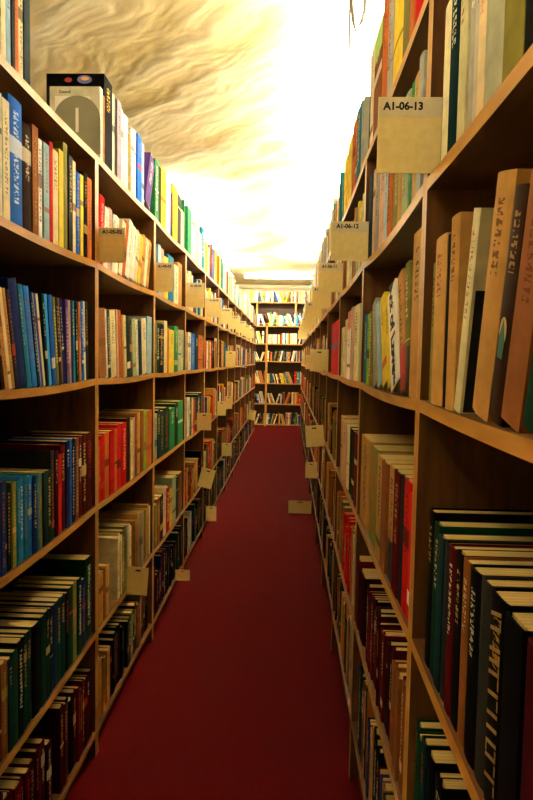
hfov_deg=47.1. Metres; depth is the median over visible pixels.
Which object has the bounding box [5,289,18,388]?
book
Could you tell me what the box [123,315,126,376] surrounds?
book
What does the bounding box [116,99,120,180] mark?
book
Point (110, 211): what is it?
book
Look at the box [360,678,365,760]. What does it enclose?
book
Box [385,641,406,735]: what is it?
book
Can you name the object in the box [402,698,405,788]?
book
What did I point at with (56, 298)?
book
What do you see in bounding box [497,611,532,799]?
book
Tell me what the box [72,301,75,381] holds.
book
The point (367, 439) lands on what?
book
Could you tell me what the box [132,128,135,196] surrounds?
book
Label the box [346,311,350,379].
book
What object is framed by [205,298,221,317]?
card
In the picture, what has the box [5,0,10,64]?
book
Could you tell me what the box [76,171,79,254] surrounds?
book
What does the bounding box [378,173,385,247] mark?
book
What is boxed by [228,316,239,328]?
card
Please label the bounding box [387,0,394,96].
book
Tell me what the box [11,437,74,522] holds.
book
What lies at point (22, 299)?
book
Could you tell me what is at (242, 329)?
card
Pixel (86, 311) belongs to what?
book
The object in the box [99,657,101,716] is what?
book
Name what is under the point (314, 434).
card
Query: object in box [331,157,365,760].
bookcase
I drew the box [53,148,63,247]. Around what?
book
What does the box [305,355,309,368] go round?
card
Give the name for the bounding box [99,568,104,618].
book
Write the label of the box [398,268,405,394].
book
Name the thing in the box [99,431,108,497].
book
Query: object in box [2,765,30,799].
book
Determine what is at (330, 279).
card
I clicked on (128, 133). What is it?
book
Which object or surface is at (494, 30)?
book
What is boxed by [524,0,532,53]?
book
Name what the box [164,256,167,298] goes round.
book
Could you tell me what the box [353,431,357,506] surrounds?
book
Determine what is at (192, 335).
book
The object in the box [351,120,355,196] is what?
book
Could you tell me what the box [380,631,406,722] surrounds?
book
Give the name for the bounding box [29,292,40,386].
book
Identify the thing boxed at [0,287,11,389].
book
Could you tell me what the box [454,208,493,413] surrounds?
book
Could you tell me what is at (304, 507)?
card
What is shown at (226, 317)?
card
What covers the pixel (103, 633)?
book
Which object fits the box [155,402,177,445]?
book
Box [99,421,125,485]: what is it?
book
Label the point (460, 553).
book
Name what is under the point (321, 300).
card
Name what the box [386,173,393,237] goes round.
book
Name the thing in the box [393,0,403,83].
book
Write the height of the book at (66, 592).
0.245 m
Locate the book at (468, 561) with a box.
[457,557,532,745]
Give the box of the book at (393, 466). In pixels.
[387,463,413,583]
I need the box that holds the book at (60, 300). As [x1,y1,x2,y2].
[59,298,65,383]
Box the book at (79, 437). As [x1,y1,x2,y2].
[28,435,81,517]
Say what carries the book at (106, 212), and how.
on the bookcase at (114, 291)
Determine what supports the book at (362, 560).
on the bookcase at (380, 411)
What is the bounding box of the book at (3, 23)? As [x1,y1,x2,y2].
[1,0,5,59]
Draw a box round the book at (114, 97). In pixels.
[114,97,115,175]
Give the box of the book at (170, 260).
[164,254,173,301]
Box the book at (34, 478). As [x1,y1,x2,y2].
[32,475,36,553]
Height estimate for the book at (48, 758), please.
0.220 m
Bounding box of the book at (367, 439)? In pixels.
[360,434,414,532]
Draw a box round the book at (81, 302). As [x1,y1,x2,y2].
[76,301,84,380]
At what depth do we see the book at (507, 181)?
0.72 m
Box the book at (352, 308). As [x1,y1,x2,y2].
[350,306,354,379]
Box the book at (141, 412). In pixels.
[105,410,143,471]
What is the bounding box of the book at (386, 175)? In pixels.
[383,173,387,241]
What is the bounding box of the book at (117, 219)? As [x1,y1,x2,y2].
[114,215,118,273]
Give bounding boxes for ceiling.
[30,0,383,284]
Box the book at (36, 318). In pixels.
[33,293,43,386]
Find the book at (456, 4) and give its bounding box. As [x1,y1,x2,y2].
[447,0,460,152]
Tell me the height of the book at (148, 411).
0.265 m
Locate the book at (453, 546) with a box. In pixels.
[444,543,532,717]
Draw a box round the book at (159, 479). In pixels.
[154,474,175,523]
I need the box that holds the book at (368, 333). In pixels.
[366,313,369,384]
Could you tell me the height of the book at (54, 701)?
0.260 m
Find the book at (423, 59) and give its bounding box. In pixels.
[415,50,427,195]
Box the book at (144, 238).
[140,234,145,286]
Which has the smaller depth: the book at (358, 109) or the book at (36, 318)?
the book at (36, 318)
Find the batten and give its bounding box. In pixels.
[244,274,312,278]
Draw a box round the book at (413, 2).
[409,0,415,40]
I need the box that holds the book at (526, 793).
[520,637,532,799]
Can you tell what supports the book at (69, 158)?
on the bookcase at (37, 263)
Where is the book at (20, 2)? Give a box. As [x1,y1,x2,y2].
[18,0,22,77]
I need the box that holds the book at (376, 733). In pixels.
[372,726,379,799]
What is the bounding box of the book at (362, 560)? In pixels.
[355,555,374,629]
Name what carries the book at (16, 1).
on the bookcase at (37, 263)
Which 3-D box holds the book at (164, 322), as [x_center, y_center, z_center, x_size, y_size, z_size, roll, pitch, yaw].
[-0.641,-0.288,3.299,0.194,0.280,0.080,1,4,2]
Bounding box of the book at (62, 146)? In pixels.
[52,142,67,249]
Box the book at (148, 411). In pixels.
[138,409,151,466]
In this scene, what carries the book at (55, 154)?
on the bookcase at (37, 263)
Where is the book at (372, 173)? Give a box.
[368,171,373,257]
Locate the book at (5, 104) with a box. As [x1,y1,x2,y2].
[1,97,9,219]
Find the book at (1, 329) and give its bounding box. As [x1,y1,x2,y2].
[0,310,8,389]
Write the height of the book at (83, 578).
0.230 m
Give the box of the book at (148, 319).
[126,316,151,373]
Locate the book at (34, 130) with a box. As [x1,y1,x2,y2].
[25,123,38,235]
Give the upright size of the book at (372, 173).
0.255 m
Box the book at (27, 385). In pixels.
[16,283,29,387]
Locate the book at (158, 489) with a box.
[154,485,165,536]
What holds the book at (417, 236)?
on the bookcase at (380, 411)
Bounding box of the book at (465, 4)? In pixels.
[456,0,470,141]
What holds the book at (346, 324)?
on the bookcase at (348, 402)
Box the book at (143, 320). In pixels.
[135,318,146,374]
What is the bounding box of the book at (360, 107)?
[356,100,362,182]
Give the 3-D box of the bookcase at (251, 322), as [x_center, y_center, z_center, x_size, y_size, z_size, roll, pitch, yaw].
[-0.423,-0.329,10.576,0.300,2.097,0.891,1,4,2]
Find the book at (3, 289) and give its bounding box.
[1,288,14,388]
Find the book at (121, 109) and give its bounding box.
[121,109,122,182]
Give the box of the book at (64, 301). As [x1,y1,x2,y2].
[61,299,68,383]
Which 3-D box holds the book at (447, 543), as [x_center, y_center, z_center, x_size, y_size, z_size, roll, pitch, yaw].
[0.358,0.335,0.914,0.182,0.240,0.030,1,4,2]
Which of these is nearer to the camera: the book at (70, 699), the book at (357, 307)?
the book at (70, 699)
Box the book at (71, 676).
[69,675,86,747]
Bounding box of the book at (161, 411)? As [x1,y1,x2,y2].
[160,410,163,456]
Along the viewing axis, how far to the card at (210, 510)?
5.01 m
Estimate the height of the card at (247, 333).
0.140 m
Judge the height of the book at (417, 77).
0.250 m
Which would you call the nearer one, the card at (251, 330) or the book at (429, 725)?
the book at (429, 725)
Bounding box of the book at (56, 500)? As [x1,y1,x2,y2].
[54,450,58,536]
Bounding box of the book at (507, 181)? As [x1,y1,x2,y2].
[472,169,531,422]
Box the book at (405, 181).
[401,88,411,216]
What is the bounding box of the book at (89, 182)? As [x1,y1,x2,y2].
[87,177,91,259]
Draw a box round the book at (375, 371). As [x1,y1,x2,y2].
[373,298,380,387]
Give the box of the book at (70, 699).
[68,696,72,773]
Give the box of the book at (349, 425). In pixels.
[346,424,357,489]
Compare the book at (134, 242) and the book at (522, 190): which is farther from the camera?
the book at (134, 242)
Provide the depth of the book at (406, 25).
1.33 m
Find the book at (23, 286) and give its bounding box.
[22,285,34,387]
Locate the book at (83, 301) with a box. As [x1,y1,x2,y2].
[83,301,85,379]
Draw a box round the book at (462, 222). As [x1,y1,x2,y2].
[445,212,473,410]
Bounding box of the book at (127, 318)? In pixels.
[126,317,130,376]
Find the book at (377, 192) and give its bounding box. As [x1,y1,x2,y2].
[374,167,379,251]
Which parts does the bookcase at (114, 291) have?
panel, shelf, shelf, shelf, shelf, shelf, shelf, panel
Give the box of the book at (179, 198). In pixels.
[177,194,180,244]
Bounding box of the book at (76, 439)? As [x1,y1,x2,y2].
[24,436,78,520]
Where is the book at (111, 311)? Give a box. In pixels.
[106,309,116,377]
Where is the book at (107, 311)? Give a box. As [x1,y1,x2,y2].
[106,310,110,377]
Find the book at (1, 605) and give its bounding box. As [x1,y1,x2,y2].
[0,604,52,693]
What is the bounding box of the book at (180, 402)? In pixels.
[155,399,182,442]
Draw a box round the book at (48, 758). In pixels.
[45,738,51,799]
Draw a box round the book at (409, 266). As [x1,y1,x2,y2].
[405,260,412,395]
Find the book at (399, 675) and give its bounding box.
[393,671,405,780]
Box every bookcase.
[0,54,96,799]
[97,156,154,752]
[153,217,185,626]
[183,251,205,569]
[203,272,218,528]
[216,286,228,502]
[226,297,235,483]
[233,304,241,474]
[239,311,245,457]
[244,315,249,447]
[248,319,252,439]
[250,302,256,313]
[251,322,255,434]
[254,325,266,425]
[257,302,295,325]
[265,325,301,426]
[296,302,304,325]
[300,343,302,432]
[301,342,303,438]
[302,341,304,445]
[303,338,306,453]
[304,335,308,463]
[306,302,311,481]
[308,326,315,500]
[311,285,320,536]
[315,256,328,580]
[321,251,339,634]
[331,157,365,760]
[349,0,431,799]
[404,0,532,799]
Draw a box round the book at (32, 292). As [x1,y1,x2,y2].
[32,292,41,386]
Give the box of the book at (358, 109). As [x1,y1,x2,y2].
[354,109,358,188]
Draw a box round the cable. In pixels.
[348,0,366,51]
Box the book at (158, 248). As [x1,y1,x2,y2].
[156,244,160,294]
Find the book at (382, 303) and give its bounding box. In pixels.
[380,292,389,390]
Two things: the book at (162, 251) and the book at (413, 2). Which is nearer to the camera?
the book at (413, 2)
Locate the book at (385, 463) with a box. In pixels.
[379,460,413,573]
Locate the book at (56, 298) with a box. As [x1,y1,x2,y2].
[55,297,61,384]
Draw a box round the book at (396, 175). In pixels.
[392,173,398,229]
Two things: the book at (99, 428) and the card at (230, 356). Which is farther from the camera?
the card at (230, 356)
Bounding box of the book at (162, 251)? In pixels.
[161,248,163,296]
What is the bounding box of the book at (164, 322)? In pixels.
[155,320,166,372]
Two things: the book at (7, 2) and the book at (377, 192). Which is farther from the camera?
the book at (377, 192)
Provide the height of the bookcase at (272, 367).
2.150 m
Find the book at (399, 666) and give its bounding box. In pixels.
[392,661,406,765]
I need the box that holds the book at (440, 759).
[426,747,459,799]
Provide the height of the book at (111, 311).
0.262 m
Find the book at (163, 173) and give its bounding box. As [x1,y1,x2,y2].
[160,166,165,229]
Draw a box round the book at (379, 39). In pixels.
[373,13,383,135]
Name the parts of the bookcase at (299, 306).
panel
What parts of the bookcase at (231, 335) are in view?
shelf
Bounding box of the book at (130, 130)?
[128,127,133,194]
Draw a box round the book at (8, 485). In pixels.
[6,483,11,571]
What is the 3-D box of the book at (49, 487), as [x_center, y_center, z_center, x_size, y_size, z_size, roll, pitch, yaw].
[-0.704,0.296,1.719,0.190,0.205,0.032,1,4,2]
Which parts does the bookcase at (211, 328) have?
panel, shelf, shelf, shelf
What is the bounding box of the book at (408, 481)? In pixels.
[401,478,412,617]
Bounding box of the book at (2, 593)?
[0,591,64,677]
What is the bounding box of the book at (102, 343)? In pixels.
[99,308,106,377]
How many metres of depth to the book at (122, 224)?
2.40 m
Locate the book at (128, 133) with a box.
[128,133,129,190]
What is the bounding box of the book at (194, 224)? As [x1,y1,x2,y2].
[191,222,198,264]
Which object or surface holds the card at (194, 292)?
attached to the bookcase at (195, 323)
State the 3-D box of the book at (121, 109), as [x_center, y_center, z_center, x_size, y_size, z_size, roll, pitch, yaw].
[-0.660,-0.985,2.383,0.197,0.285,0.042,1,4,2]
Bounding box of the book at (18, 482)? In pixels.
[0,479,20,565]
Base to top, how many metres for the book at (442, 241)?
0.270 m
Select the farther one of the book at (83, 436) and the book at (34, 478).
the book at (83, 436)
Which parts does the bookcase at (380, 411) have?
shelf, shelf, panel, shelf, shelf, shelf, shelf, panel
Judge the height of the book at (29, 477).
0.210 m
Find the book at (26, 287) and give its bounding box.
[25,286,36,387]
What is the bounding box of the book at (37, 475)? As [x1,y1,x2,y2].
[0,473,39,550]
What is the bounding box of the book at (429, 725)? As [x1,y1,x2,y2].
[414,719,443,791]
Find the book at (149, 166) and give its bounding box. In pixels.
[144,152,154,209]
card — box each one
[99,228,124,262]
[126,566,148,595]
[155,263,172,291]
[175,570,189,580]
[186,283,204,307]
[197,413,210,429]
[197,467,215,488]
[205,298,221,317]
[206,506,215,520]
[217,401,225,415]
[219,308,231,323]
[222,443,231,455]
[225,351,235,366]
[225,396,231,408]
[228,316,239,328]
[236,321,245,332]
[241,325,249,335]
[246,329,253,337]
[248,410,255,419]
[288,501,311,513]
[299,327,306,336]
[300,323,309,333]
[302,318,312,329]
[304,312,316,324]
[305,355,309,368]
[305,425,323,446]
[305,462,316,477]
[306,303,321,318]
[310,349,328,371]
[312,287,330,308]
[318,263,342,291]
[330,221,368,260]
[376,97,442,172]
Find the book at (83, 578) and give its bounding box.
[82,577,84,647]
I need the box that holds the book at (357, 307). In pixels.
[353,303,361,380]
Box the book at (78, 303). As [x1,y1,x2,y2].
[77,302,80,380]
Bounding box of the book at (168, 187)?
[166,180,170,233]
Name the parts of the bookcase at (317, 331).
panel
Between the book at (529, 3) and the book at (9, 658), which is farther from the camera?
the book at (9, 658)
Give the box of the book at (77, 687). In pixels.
[63,684,79,761]
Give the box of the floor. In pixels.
[65,426,361,799]
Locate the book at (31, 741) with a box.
[22,736,44,799]
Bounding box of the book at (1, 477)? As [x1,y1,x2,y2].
[0,476,23,561]
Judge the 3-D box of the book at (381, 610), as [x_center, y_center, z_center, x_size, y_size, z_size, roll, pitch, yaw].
[0.385,0.660,1.593,0.189,0.225,0.036,1,4,2]
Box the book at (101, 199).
[99,194,104,264]
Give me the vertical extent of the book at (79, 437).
0.262 m
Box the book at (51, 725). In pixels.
[29,703,63,793]
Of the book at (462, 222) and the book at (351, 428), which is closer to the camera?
the book at (462, 222)
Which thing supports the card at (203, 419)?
attached to the bookcase at (195, 323)
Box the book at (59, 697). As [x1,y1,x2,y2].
[54,695,68,774]
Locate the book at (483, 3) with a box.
[476,0,487,115]
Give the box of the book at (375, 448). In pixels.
[369,443,413,547]
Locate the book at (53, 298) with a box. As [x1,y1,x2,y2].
[52,297,59,384]
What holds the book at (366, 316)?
on the bookcase at (380, 411)
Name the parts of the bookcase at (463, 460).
shelf, shelf, shelf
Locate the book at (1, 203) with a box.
[0,93,2,216]
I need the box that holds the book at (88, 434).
[28,430,91,510]
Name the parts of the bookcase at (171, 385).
panel, shelf, shelf, shelf, shelf, shelf, shelf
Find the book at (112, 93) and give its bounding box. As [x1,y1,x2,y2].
[112,93,113,173]
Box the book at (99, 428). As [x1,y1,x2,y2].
[99,428,116,490]
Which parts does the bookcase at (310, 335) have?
panel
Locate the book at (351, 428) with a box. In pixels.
[349,427,357,494]
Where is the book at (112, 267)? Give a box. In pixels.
[110,214,115,271]
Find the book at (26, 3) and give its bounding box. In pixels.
[23,0,29,85]
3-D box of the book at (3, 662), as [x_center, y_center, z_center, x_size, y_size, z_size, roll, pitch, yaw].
[-0.724,0.743,1.473,0.191,0.235,0.028,1,4,2]
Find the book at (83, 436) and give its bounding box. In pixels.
[26,433,85,514]
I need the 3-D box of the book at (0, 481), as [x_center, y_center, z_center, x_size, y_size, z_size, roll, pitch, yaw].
[-0.720,0.302,1.460,0.197,0.222,0.010,1,4,2]
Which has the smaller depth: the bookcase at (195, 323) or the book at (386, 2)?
the book at (386, 2)
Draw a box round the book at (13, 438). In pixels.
[13,438,71,524]
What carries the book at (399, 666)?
on the bookcase at (380, 411)
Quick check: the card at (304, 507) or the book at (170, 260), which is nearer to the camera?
the book at (170, 260)
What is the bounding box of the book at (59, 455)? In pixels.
[58,454,61,533]
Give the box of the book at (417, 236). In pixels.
[409,227,421,397]
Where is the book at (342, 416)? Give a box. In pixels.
[340,415,358,474]
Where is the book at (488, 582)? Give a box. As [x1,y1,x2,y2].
[474,576,532,790]
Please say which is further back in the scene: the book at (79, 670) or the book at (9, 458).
the book at (79, 670)
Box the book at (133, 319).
[129,318,135,376]
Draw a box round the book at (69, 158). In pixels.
[67,154,72,251]
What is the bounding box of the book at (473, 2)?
[466,0,476,128]
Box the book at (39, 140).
[38,138,41,236]
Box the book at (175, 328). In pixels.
[167,326,177,371]
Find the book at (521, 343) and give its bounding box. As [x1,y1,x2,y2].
[501,169,532,433]
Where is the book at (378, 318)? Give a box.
[376,300,382,388]
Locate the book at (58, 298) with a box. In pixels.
[58,298,62,383]
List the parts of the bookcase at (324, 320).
shelf, shelf, panel, panel, shelf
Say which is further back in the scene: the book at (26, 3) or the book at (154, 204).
the book at (154, 204)
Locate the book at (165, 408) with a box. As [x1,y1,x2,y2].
[155,406,168,453]
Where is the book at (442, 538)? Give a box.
[433,534,532,692]
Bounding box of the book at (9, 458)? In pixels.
[0,449,53,538]
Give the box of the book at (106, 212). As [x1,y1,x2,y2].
[103,206,108,267]
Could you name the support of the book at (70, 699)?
on the bookcase at (37, 263)
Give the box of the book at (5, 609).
[0,607,49,700]
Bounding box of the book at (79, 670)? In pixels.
[73,667,91,737]
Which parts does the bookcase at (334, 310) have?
shelf, shelf, shelf, shelf, shelf, panel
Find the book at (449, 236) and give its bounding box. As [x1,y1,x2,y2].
[442,233,451,407]
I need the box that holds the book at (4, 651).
[0,647,17,745]
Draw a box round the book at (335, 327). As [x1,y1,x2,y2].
[331,320,338,374]
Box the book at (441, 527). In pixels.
[430,521,532,676]
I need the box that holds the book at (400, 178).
[397,173,402,222]
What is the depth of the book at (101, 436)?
2.20 m
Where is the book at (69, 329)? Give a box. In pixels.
[68,300,71,382]
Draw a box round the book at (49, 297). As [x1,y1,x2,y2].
[47,295,56,385]
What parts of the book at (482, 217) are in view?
jacket panel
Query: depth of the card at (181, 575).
3.68 m
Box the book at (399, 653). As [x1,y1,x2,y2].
[392,647,406,659]
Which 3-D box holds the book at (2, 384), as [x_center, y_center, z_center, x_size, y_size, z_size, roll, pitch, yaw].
[-0.706,-0.143,1.395,0.189,0.239,0.068,1,4,2]
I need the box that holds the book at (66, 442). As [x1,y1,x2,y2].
[5,439,69,527]
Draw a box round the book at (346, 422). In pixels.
[342,419,357,484]
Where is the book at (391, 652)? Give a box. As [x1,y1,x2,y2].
[388,652,392,740]
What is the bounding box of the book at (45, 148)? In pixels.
[42,141,49,240]
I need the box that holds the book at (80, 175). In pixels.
[79,174,82,255]
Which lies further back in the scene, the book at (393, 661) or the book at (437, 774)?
the book at (393, 661)
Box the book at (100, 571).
[99,570,102,624]
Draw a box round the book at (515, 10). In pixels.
[502,0,526,82]
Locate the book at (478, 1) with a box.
[472,0,479,120]
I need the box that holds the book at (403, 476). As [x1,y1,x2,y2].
[397,474,412,606]
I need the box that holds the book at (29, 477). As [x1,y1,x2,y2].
[27,475,31,556]
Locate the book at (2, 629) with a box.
[0,627,31,723]
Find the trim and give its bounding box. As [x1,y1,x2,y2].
[235,284,309,288]
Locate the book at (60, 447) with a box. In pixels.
[0,442,64,530]
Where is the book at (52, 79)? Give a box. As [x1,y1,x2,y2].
[46,73,111,170]
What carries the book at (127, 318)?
on the bookcase at (114, 291)
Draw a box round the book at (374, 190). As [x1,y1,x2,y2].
[372,169,375,253]
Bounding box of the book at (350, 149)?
[347,135,352,206]
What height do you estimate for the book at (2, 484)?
0.222 m
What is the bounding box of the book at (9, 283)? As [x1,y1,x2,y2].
[0,277,25,388]
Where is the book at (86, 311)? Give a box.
[85,302,88,379]
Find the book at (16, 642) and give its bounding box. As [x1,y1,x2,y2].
[0,637,23,739]
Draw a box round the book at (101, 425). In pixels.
[99,423,120,488]
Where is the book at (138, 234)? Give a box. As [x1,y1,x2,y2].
[133,230,140,283]
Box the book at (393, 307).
[388,278,400,392]
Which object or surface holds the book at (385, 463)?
on the bookcase at (380, 411)
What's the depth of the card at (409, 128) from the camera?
1.05 m
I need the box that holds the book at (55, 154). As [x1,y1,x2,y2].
[53,149,57,244]
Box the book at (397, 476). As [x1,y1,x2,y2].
[391,469,412,598]
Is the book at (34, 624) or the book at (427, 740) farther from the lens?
the book at (34, 624)
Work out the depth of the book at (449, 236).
0.94 m
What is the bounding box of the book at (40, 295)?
[37,293,48,385]
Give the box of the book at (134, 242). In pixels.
[129,227,136,281]
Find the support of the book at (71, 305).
on the bookcase at (37, 263)
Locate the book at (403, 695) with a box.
[398,679,405,793]
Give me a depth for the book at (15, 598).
1.82 m
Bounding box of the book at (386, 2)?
[381,0,389,96]
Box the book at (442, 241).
[431,232,451,405]
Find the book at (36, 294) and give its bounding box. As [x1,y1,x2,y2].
[35,293,45,386]
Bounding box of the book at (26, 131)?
[22,121,31,231]
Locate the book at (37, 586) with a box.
[12,583,72,666]
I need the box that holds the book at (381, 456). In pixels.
[375,453,413,559]
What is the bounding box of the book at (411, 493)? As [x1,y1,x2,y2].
[406,492,412,622]
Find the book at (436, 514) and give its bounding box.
[424,507,532,668]
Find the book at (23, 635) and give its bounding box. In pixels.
[0,633,27,730]
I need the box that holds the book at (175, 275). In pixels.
[173,264,177,303]
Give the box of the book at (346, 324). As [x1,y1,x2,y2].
[344,319,347,377]
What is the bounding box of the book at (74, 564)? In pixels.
[34,552,91,641]
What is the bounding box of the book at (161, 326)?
[159,323,163,372]
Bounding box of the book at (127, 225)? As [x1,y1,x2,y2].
[121,220,128,277]
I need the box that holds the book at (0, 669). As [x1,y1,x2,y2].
[0,669,1,762]
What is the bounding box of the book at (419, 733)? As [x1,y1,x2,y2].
[414,731,444,799]
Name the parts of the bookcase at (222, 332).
panel, shelf, shelf, shelf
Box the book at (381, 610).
[378,607,394,613]
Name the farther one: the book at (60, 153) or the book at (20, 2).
the book at (60, 153)
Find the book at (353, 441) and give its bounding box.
[351,430,357,499]
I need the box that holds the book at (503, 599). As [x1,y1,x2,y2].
[483,587,532,799]
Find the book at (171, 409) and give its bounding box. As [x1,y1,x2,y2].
[169,407,174,449]
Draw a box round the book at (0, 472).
[0,472,41,547]
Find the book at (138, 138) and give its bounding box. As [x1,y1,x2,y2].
[136,133,141,202]
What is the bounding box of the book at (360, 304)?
[358,304,361,380]
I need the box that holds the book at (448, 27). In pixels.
[441,0,452,159]
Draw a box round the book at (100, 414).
[99,413,136,475]
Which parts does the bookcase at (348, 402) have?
shelf, shelf, shelf, panel, shelf, shelf, shelf, panel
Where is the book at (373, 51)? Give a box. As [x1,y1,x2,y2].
[369,43,374,146]
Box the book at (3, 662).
[0,659,7,759]
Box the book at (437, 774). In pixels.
[434,771,461,799]
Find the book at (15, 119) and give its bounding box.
[1,93,21,226]
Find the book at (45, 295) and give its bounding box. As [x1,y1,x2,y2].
[44,294,51,385]
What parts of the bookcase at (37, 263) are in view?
panel, shelf, shelf, shelf, shelf, shelf, shelf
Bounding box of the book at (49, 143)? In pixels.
[44,141,52,242]
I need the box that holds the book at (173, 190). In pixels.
[169,183,177,241]
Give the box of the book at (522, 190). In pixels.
[489,183,529,426]
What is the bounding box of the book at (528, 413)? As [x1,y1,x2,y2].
[523,353,532,432]
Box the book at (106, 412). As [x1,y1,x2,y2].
[99,411,139,473]
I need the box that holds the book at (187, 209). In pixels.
[185,206,190,255]
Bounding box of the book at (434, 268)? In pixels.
[429,262,435,401]
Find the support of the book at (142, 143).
on the bookcase at (114, 291)
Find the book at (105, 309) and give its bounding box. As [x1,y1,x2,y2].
[102,309,107,377]
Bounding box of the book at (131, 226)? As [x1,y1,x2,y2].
[123,219,133,279]
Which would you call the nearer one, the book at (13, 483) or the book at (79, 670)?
the book at (13, 483)
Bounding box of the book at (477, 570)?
[463,564,532,770]
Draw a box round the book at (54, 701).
[52,700,67,786]
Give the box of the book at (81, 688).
[80,687,82,755]
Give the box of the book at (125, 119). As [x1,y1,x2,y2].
[123,113,127,188]
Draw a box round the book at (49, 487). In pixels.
[0,468,51,542]
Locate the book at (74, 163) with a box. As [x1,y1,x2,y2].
[73,161,75,252]
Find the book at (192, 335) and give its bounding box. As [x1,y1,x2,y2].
[191,333,194,369]
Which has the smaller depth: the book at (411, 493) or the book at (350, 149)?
the book at (411, 493)
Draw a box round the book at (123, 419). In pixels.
[99,417,129,481]
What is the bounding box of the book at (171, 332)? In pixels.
[169,329,173,372]
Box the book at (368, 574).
[359,567,381,645]
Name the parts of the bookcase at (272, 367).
panel, shelf, shelf, shelf, shelf, shelf, shelf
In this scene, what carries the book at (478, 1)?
on the bookcase at (463, 460)
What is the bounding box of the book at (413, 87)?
[409,80,414,204]
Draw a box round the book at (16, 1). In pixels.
[15,0,18,73]
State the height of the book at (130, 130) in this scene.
0.265 m
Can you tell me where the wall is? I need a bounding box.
[239,288,308,301]
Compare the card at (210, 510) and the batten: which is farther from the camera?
the batten
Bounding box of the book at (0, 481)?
[0,481,6,572]
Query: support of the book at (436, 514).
on the bookcase at (463, 460)
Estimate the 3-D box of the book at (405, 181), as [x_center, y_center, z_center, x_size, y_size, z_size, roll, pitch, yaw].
[0.380,-0.516,1.299,0.172,0.255,0.068,1,4,2]
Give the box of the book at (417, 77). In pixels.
[411,70,419,201]
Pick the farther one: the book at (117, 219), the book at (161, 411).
the book at (161, 411)
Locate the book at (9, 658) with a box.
[0,656,13,752]
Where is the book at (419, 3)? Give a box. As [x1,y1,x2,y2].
[415,0,423,23]
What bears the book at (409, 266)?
on the bookcase at (380, 411)
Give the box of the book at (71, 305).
[70,300,73,382]
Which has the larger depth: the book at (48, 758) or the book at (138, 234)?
the book at (138, 234)
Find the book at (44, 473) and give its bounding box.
[0,470,47,546]
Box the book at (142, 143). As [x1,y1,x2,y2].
[142,143,143,204]
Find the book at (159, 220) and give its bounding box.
[158,166,160,223]
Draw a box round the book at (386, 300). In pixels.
[385,293,390,391]
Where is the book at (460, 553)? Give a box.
[450,549,532,731]
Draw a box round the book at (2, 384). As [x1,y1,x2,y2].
[0,345,4,389]
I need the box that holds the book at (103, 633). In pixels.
[99,629,115,686]
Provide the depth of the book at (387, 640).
1.45 m
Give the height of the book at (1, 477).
0.215 m
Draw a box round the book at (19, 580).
[13,578,76,659]
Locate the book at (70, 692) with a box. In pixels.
[58,688,75,766]
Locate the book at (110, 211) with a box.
[107,207,111,269]
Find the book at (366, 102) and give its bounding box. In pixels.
[360,96,369,171]
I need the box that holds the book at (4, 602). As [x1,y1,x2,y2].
[0,600,56,688]
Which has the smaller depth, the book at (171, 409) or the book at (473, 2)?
the book at (473, 2)
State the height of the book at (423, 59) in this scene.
0.265 m
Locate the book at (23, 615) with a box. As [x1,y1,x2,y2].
[0,611,45,707]
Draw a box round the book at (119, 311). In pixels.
[117,310,121,377]
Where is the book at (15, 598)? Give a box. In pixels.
[0,596,60,683]
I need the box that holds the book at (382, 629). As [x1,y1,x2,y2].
[378,628,402,712]
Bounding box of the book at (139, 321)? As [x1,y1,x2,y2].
[138,320,141,375]
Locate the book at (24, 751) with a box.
[15,747,38,799]
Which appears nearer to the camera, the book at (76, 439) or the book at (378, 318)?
the book at (378, 318)
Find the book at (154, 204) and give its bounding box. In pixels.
[149,158,158,219]
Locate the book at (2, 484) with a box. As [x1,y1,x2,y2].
[0,482,5,576]
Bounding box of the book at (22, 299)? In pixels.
[20,284,31,387]
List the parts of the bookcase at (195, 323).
panel, shelf, shelf, shelf, shelf, shelf, shelf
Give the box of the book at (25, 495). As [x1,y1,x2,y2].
[0,475,27,559]
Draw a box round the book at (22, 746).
[22,746,40,799]
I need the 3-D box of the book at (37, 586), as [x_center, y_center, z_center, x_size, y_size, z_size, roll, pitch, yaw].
[-0.702,0.707,1.923,0.181,0.250,0.035,1,4,2]
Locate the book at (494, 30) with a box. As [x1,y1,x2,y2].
[483,0,504,106]
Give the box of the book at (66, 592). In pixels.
[10,589,68,671]
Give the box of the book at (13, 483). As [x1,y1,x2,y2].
[6,481,16,568]
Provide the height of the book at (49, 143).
0.272 m
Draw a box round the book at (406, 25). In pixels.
[402,0,410,59]
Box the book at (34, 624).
[0,618,39,718]
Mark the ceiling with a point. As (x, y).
(250, 107)
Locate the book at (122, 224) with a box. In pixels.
[118,219,125,275]
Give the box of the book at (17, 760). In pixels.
[9,756,34,799]
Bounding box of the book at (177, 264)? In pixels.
[174,262,181,305]
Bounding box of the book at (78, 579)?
[22,574,81,654]
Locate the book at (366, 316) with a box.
[363,314,367,382]
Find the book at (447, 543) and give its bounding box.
[440,540,532,702]
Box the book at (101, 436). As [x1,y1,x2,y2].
[99,434,104,500]
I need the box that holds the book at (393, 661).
[389,660,406,756]
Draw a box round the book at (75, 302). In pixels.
[74,301,78,381]
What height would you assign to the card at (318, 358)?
0.136 m
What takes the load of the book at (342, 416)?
on the bookcase at (348, 402)
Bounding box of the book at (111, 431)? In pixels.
[99,429,114,494]
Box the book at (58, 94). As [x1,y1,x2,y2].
[50,86,102,160]
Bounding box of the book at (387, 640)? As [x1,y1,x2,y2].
[384,640,407,725]
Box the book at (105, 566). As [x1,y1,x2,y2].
[99,563,108,615]
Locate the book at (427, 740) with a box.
[420,735,449,799]
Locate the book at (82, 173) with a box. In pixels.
[77,171,86,257]
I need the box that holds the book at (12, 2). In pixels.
[10,0,15,69]

